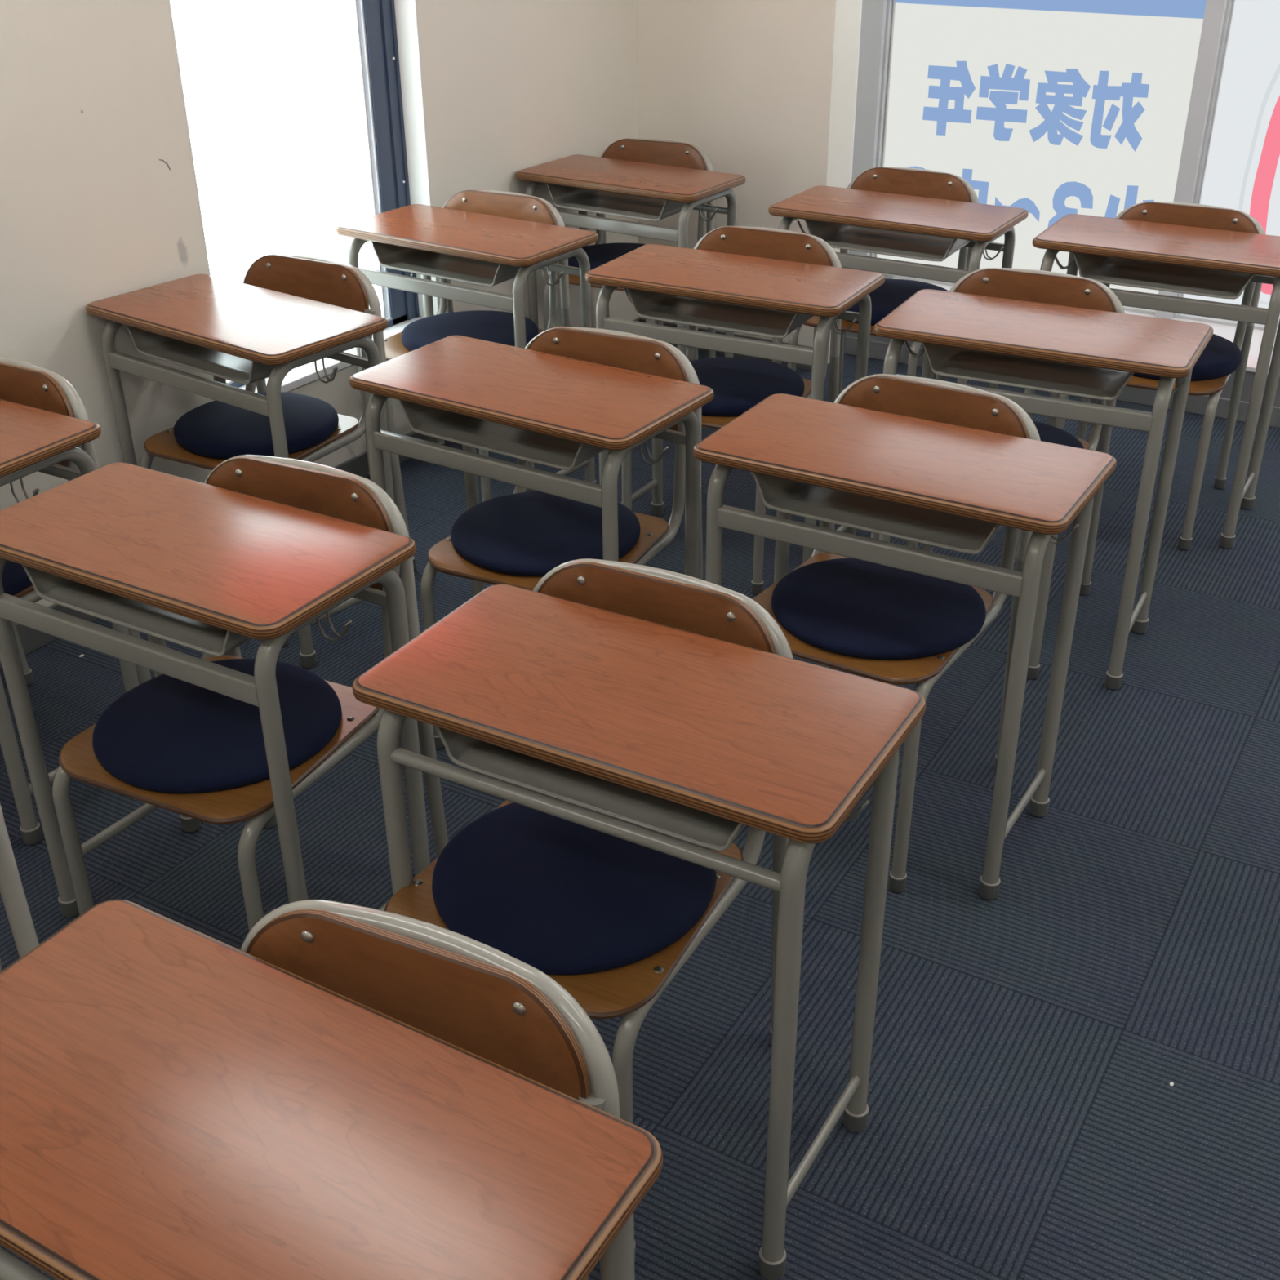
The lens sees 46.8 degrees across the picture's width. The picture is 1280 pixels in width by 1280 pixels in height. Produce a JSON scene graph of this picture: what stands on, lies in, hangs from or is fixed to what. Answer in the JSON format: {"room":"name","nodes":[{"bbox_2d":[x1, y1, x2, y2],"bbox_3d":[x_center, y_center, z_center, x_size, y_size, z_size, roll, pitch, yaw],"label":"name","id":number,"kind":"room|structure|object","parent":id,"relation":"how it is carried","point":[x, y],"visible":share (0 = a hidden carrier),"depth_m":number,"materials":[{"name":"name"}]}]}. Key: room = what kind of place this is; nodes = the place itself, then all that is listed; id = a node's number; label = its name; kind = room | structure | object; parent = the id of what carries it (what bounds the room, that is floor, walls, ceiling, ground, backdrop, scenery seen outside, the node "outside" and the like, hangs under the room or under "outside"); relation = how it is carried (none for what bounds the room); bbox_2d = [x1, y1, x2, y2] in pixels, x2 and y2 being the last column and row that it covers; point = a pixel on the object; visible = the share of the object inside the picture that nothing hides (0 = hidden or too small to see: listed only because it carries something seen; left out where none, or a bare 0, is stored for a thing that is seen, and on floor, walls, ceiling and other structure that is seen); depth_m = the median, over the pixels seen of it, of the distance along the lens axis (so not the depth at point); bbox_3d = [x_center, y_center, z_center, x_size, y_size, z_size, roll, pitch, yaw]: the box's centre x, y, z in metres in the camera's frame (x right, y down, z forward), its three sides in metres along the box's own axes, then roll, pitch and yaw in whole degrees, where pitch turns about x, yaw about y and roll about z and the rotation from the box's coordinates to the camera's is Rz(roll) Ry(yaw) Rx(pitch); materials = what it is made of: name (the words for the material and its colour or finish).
{"room":"classroom","nodes":[
{"label":"classroom","id":0,"kind":"room"},
{"bbox_2d":[0,0,639,607],"bbox_3d":[-1.571,-0.946,2.366,0.161,2.500,7.300,16,33,27],"label":"wall","id":1,"kind":"structure","parent":0,"point":[99,197],"depth_m":3.18,"materials":[{"name":"beige paint"}]},
{"bbox_2d":[168,0,438,392],"bbox_3d":[-0.835,-1.564,3.396,0.151,1.925,0.811,16,33,27],"label":"window","id":2,"kind":"structure","parent":1,"relation":"in","point":[305,120],"depth_m":3.65,"materials":[{"name":"white glass"}]},
{"bbox_2d":[0,317,640,668],"bbox_3d":[-1.663,0.273,2.664,0.009,0.078,6.435,16,33,27],"label":"baseboard","id":3,"kind":"structure","parent":1,"relation":"attached to","point":[31,639],"depth_m":3.25,"materials":[{"name":"grey"}]},
{"bbox_2d":[0,337,1279,1279],"bbox_3d":[0.671,0.864,1.694,7.500,0.050,9.400,16,33,27],"label":"floor","id":4,"kind":"structure","parent":0,"point":[1026,1121],"depth_m":2.36,"materials":[{"name":"blue carpet"}]},
{"bbox_2d":[0,804,39,972],"bbox_3d":[-0.936,0.464,1.640,0.402,0.724,0.458,15,32,26],"label":"chair","id":5,"kind":"object","parent":4,"relation":"on","point":[11,890],"visible":0.28,"depth_m":1.61,"materials":[{"name":"grey metal"}]},
{"bbox_2d":[0,399,139,844],"bbox_3d":[-1.226,-0.067,2.645,0.604,0.686,0.313,15,33,26],"label":"school desk","id":6,"kind":"object","parent":4,"relation":"on","point":[33,440],"visible":0.69,"depth_m":2.47,"materials":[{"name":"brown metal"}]},
{"bbox_2d":[0,356,151,685],"bbox_3d":[-1.218,-0.092,2.651,0.402,0.724,0.458,15,32,26],"label":"chair","id":7,"kind":"object","parent":4,"relation":"on","point":[23,383],"visible":0.35,"depth_m":2.60,"materials":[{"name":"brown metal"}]},
{"bbox_2d":[2,560,32,595],"bbox_3d":[-1.228,-0.127,2.613,0.355,0.025,0.351,16,33,27],"label":"seat cushion","id":8,"kind":"object","parent":7,"relation":"on","point":[15,579],"visible":0.15,"depth_m":2.56,"materials":[{"name":"blue fabric"}]},
{"bbox_2d":[0,462,430,916],"bbox_3d":[-0.639,0.152,2.240,0.604,0.686,0.313,15,33,26],"label":"school desk","id":9,"kind":"object","parent":4,"relation":"on","point":[200,566],"visible":0.94,"depth_m":2.05,"materials":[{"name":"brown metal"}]},
{"bbox_2d":[22,564,250,657],"bbox_3d":[-0.646,-0.093,2.093,0.424,0.069,0.224,15,33,26],"label":"tray","id":10,"kind":"object","parent":9,"relation":"on","point":[206,638],"depth_m":2.05,"materials":[{"name":"grey metal"}]},
{"bbox_2d":[85,274,395,667],"bbox_3d":[-0.831,-0.374,3.196,0.604,0.686,0.313,20,35,32],"label":"school desk","id":11,"kind":"object","parent":4,"relation":"on","point":[223,329],"visible":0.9,"depth_m":3.01,"materials":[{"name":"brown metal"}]},
{"bbox_2d":[126,325,274,385],"bbox_3d":[-0.840,-0.620,3.050,0.424,0.069,0.224,20,35,32],"label":"tray","id":12,"kind":"object","parent":11,"relation":"on","point":[199,358],"depth_m":3.03,"materials":[{"name":"grey metal"}]},
{"bbox_2d":[52,454,448,931],"bbox_3d":[-0.589,0.144,2.214,0.402,0.724,0.458,13,32,23],"label":"chair","id":13,"kind":"object","parent":4,"relation":"on","point":[318,488],"visible":0.41,"depth_m":2.15,"materials":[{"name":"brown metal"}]},
{"bbox_2d":[92,658,342,793],"bbox_3d":[-0.616,0.119,2.163,0.355,0.022,0.351,16,33,27],"label":"seat cushion","id":14,"kind":"object","parent":13,"relation":"on","point":[165,734],"visible":0.84,"depth_m":2.12,"materials":[{"name":"blue fabric"}]},
{"bbox_2d":[139,253,415,646],"bbox_3d":[-0.820,-0.437,3.270,0.402,0.724,0.458,15,32,25],"label":"chair","id":15,"kind":"object","parent":4,"relation":"on","point":[326,281],"visible":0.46,"depth_m":3.23,"materials":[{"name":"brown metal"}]},
{"bbox_2d":[173,391,338,459],"bbox_3d":[-0.834,-0.474,3.221,0.354,0.040,0.352,16,33,27],"label":"seat cushion","id":16,"kind":"object","parent":15,"relation":"on","point":[215,429],"visible":0.77,"depth_m":3.15,"materials":[{"name":"blue fabric"}]},
{"bbox_2d":[0,899,662,1279],"bbox_3d":[-0.310,0.670,1.297,0.604,0.686,0.313,15,33,26],"label":"school desk","id":17,"kind":"object","parent":4,"relation":"on","point":[178,1101],"visible":1,"depth_m":1.12,"materials":[{"name":"brown wood"}]},
{"bbox_2d":[240,899,619,1279],"bbox_3d":[-0.272,0.657,1.280,0.402,0.724,0.458,13,31,22],"label":"chair","id":18,"kind":"object","parent":4,"relation":"on","point":[462,991],"visible":0.41,"depth_m":1.26,"materials":[{"name":"brown wood"}]},
{"bbox_2d":[335,204,598,484],"bbox_3d":[-0.426,-0.709,3.796,0.604,0.686,0.313,18,34,29],"label":"school desk","id":19,"kind":"object","parent":4,"relation":"on","point":[426,241],"visible":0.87,"depth_m":3.61,"materials":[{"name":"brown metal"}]},
{"bbox_2d":[370,240,519,287],"bbox_3d":[-0.435,-0.955,3.650,0.424,0.069,0.224,18,34,29],"label":"tray","id":20,"kind":"object","parent":19,"relation":"on","point":[480,273],"depth_m":3.65,"materials":[{"name":"grey metal"}]},
{"bbox_2d":[383,190,571,502],"bbox_3d":[-0.443,-0.751,3.835,0.402,0.724,0.458,14,32,24],"label":"chair","id":21,"kind":"object","parent":4,"relation":"on","point":[511,205],"visible":0.22,"depth_m":3.81,"materials":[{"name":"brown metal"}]},
{"bbox_2d":[400,310,538,351],"bbox_3d":[-0.433,-0.787,3.786,0.352,0.036,0.354,16,33,27],"label":"seat cushion","id":22,"kind":"object","parent":21,"relation":"on","point":[496,326],"visible":0.64,"depth_m":3.77,"materials":[{"name":"blue fabric"}]},
{"bbox_2d":[349,335,714,596],"bbox_3d":[-0.196,-0.159,2.798,0.604,0.686,0.313,17,33,29],"label":"school desk","id":23,"kind":"object","parent":4,"relation":"on","point":[557,411],"visible":0.86,"depth_m":2.61,"materials":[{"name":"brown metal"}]},
{"bbox_2d":[400,400,605,470],"bbox_3d":[-0.204,-0.405,2.651,0.424,0.069,0.224,17,33,29],"label":"tray","id":24,"kind":"object","parent":23,"relation":"on","point":[513,442],"depth_m":2.63,"materials":[{"name":"grey metal"}]},
{"bbox_2d":[420,326,702,749],"bbox_3d":[-0.143,-0.170,2.777,0.402,0.724,0.458,13,32,23],"label":"chair","id":25,"kind":"object","parent":4,"relation":"on","point":[615,348],"visible":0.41,"depth_m":2.73,"materials":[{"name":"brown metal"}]},
{"bbox_2d":[450,491,640,576],"bbox_3d":[-0.175,-0.203,2.740,0.352,0.022,0.354,16,33,27],"label":"seat cushion","id":26,"kind":"object","parent":25,"relation":"on","point":[531,533],"visible":0.83,"depth_m":2.71,"materials":[{"name":"blue fabric"}]},
{"bbox_2d":[384,558,793,1262],"bbox_3d":[-0.067,0.320,1.888,0.402,0.724,0.458,14,32,25],"label":"chair","id":27,"kind":"object","parent":4,"relation":"on","point":[666,597],"visible":0.33,"depth_m":1.83,"materials":[{"name":"brown wood"}]},
{"bbox_2d":[431,802,715,975],"bbox_3d":[-0.082,0.292,1.842,0.351,0.022,0.355,16,33,27],"label":"seat cushion","id":28,"kind":"object","parent":27,"relation":"on","point":[553,895],"visible":0.8,"depth_m":1.80,"materials":[{"name":"blue fabric"}]},
{"bbox_2d":[542,138,715,358],"bbox_3d":[-0.032,-1.093,4.448,0.402,0.724,0.458,13,31,22],"label":"chair","id":29,"kind":"object","parent":4,"relation":"on","point":[654,151],"visible":0.28,"depth_m":4.43,"materials":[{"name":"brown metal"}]},
{"bbox_2d":[568,242,646,270],"bbox_3d":[-0.049,-1.135,4.412,0.354,0.034,0.352,16,33,27],"label":"seat cushion","id":30,"kind":"object","parent":29,"relation":"on","point":[598,255],"visible":0.31,"depth_m":4.43,"materials":[{"name":"blue fabric"}]},
{"bbox_2d":[515,154,745,357],"bbox_3d":[-0.028,-1.024,4.363,0.604,0.686,0.313,17,34,29],"label":"school desk","id":31,"kind":"object","parent":4,"relation":"on","point":[644,191],"visible":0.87,"depth_m":4.17,"materials":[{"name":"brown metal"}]},
{"bbox_2d":[546,183,684,221],"bbox_3d":[-0.036,-1.270,4.216,0.424,0.069,0.224,17,34,29],"label":"tray","id":32,"kind":"object","parent":31,"relation":"on","point":[643,208],"depth_m":4.23,"materials":[{"name":"grey metal"}]},
{"bbox_2d":[352,584,925,1279],"bbox_3d":[-0.003,0.355,1.863,0.604,0.686,0.313,15,32,26],"label":"school desk","id":33,"kind":"object","parent":4,"relation":"on","point":[672,741],"visible":0.93,"depth_m":1.67,"materials":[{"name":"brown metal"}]},
{"bbox_2d":[435,725,746,851],"bbox_3d":[-0.011,0.110,1.716,0.424,0.069,0.224,15,32,26],"label":"tray","id":34,"kind":"object","parent":33,"relation":"on","point":[682,825],"depth_m":1.66,"materials":[{"name":"grey metal"}]},
{"bbox_2d":[621,226,842,595],"bbox_3d":[0.213,-0.555,3.469,0.402,0.724,0.458,13,32,23],"label":"chair","id":35,"kind":"object","parent":4,"relation":"on","point":[749,241],"visible":0.26,"depth_m":3.44,"materials":[{"name":"brown wood"}]},
{"bbox_2d":[689,357,804,417],"bbox_3d":[0.204,-0.594,3.428,0.351,0.036,0.355,16,33,27],"label":"seat cushion","id":36,"kind":"object","parent":35,"relation":"on","point":[738,384],"visible":0.62,"depth_m":3.39,"materials":[{"name":"blue fabric"}]},
{"bbox_2d":[585,244,884,563],"bbox_3d":[0.210,-0.509,3.425,0.604,0.686,0.313,14,32,25],"label":"school desk","id":37,"kind":"object","parent":4,"relation":"on","point":[772,298],"visible":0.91,"depth_m":3.24,"materials":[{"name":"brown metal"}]},
{"bbox_2d":[626,288,814,338],"bbox_3d":[0.203,-0.754,3.278,0.424,0.069,0.224,14,32,25],"label":"tray","id":38,"kind":"object","parent":37,"relation":"on","point":[767,322],"depth_m":3.27,"materials":[{"name":"grey plastic"}]},
{"bbox_2d":[787,167,978,395],"bbox_3d":[0.659,-0.881,4.054,0.402,0.724,0.458,14,32,24],"label":"chair","id":39,"kind":"object","parent":4,"relation":"on","point":[924,183],"visible":0.27,"depth_m":4.02,"materials":[{"name":"brown wood"}]},
{"bbox_2d":[845,278,948,325],"bbox_3d":[0.676,-0.919,3.997,0.355,0.048,0.351,16,33,27],"label":"seat cushion","id":40,"kind":"object","parent":39,"relation":"on","point":[892,293],"visible":0.38,"depth_m":3.96,"materials":[{"name":"blue fabric"}]},
{"bbox_2d":[752,373,1040,892],"bbox_3d":[0.401,-0.035,2.524,0.402,0.724,0.458,17,33,29],"label":"chair","id":41,"kind":"object","parent":4,"relation":"on","point":[920,397],"visible":0.36,"depth_m":2.46,"materials":[{"name":"brown wood"}]},
{"bbox_2d":[771,557,986,660],"bbox_3d":[0.396,-0.060,2.471,0.355,0.023,0.351,16,33,27],"label":"seat cushion","id":42,"kind":"object","parent":41,"relation":"on","point":[849,606],"visible":0.94,"depth_m":2.43,"materials":[{"name":"blue fabric"}]},
{"bbox_2d":[768,185,1028,389],"bbox_3d":[0.664,-0.811,3.967,0.604,0.686,0.313,16,33,27],"label":"school desk","id":43,"kind":"object","parent":4,"relation":"on","point":[906,226],"visible":0.75,"depth_m":3.77,"materials":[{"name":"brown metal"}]},
{"bbox_2d":[804,219,971,262],"bbox_3d":[0.657,-1.057,3.820,0.424,0.069,0.224,16,33,27],"label":"tray","id":44,"kind":"object","parent":43,"relation":"on","point":[838,236],"depth_m":3.83,"materials":[{"name":"grey plastic"}]},
{"bbox_2d":[693,393,1116,899],"bbox_3d":[0.416,0.002,2.498,0.604,0.686,0.313,16,33,27],"label":"school desk","id":45,"kind":"object","parent":4,"relation":"on","point":[937,484],"visible":0.91,"depth_m":2.31,"materials":[{"name":"brown wood"}]},
{"bbox_2d":[753,472,1002,554],"bbox_3d":[0.409,-0.244,2.351,0.424,0.069,0.224,16,33,27],"label":"tray","id":46,"kind":"object","parent":45,"relation":"on","point":[915,524],"depth_m":2.32,"materials":[{"name":"grey plastic"}]},
{"bbox_2d":[879,267,1124,679],"bbox_3d":[0.754,-0.369,3.126,0.402,0.724,0.458,13,32,23],"label":"chair","id":47,"kind":"object","parent":4,"relation":"on","point":[1042,286],"visible":0.26,"depth_m":3.11,"materials":[{"name":"brown wood"}]},
{"bbox_2d":[1032,420,1084,448],"bbox_3d":[0.744,-0.404,3.087,0.352,0.025,0.354,16,33,27],"label":"seat cushion","id":48,"kind":"object","parent":47,"relation":"on","point":[1048,433],"visible":0.06,"depth_m":3.11,"materials":[{"name":"blue fabric"}]},
{"bbox_2d":[870,288,1213,689],"bbox_3d":[0.796,-0.320,3.074,0.604,0.686,0.313,14,32,24],"label":"school desk","id":49,"kind":"object","parent":4,"relation":"on","point":[1085,353],"visible":0.95,"depth_m":2.89,"materials":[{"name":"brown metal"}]},
{"bbox_2d":[922,342,1134,400],"bbox_3d":[0.788,-0.565,2.927,0.424,0.069,0.224,14,32,24],"label":"tray","id":50,"kind":"object","parent":49,"relation":"on","point":[1085,381],"depth_m":2.92,"materials":[{"name":"grey plastic"}]},
{"bbox_2d":[1024,213,1279,548],"bbox_3d":[1.267,-0.646,3.660,0.604,0.686,0.313,15,32,26],"label":"school desk","id":51,"kind":"object","parent":4,"relation":"on","point":[1166,257],"visible":0.92,"depth_m":3.48,"materials":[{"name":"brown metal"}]},
{"bbox_2d":[1072,252,1255,299],"bbox_3d":[1.260,-0.892,3.513,0.424,0.069,0.224,15,32,26],"label":"tray","id":52,"kind":"object","parent":51,"relation":"on","point":[1103,269],"depth_m":3.52,"materials":[{"name":"grey plastic"}]},
{"bbox_2d":[1054,201,1265,550],"bbox_3d":[1.272,-0.669,3.661,0.402,0.724,0.458,14,32,24],"label":"chair","id":53,"kind":"object","parent":4,"relation":"on","point":[1193,215],"visible":0.4,"depth_m":3.63,"materials":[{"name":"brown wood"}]},
{"bbox_2d":[1133,333,1241,381],"bbox_3d":[1.281,-0.710,3.610,0.355,0.048,0.351,16,33,27],"label":"seat cushion","id":54,"kind":"object","parent":53,"relation":"on","point":[1220,357],"visible":0.22,"depth_m":3.49,"materials":[{"name":"blue fabric"}]},
{"bbox_2d":[636,0,862,363],"bbox_3d":[0.324,-2.085,4.403,0.671,2.500,0.185,16,33,27],"label":"wall","id":55,"kind":"structure","parent":0,"point":[766,89],"depth_m":4.52,"materials":[{"name":"beige paint"}]},
{"bbox_2d":[640,318,813,370],"bbox_3d":[0.287,-0.983,4.912,0.666,0.078,0.009,16,33,27],"label":"baseboard","id":56,"kind":"structure","parent":55,"relation":"attached to","point":[642,320],"depth_m":4.88,"materials":[{"name":"grey"}]},
{"bbox_2d":[844,331,1279,407],"bbox_3d":[2.512,-0.536,3.996,4.204,0.150,0.120,16,33,27],"label":"wall","id":57,"kind":"structure","parent":0,"point":[1226,393],"depth_m":4.33,"materials":[{"name":"grey"}]},
{"bbox_2d":[844,336,1279,427],"bbox_3d":[2.481,-0.469,3.969,4.200,0.060,0.008,16,33,27],"label":"baseboard","id":58,"kind":"structure","parent":57,"relation":"attached to","point":[877,349],"depth_m":4.47,"materials":[{"name":"grey"}]},
{"bbox_2d":[848,0,1279,373],"bbox_3d":[2.305,-1.689,3.708,4.860,2.150,0.444,16,33,27],"label":"window","id":59,"kind":"structure","parent":57,"relation":"in","point":[1051,110],"depth_m":4.63,"materials":[{"name":"white glass"}]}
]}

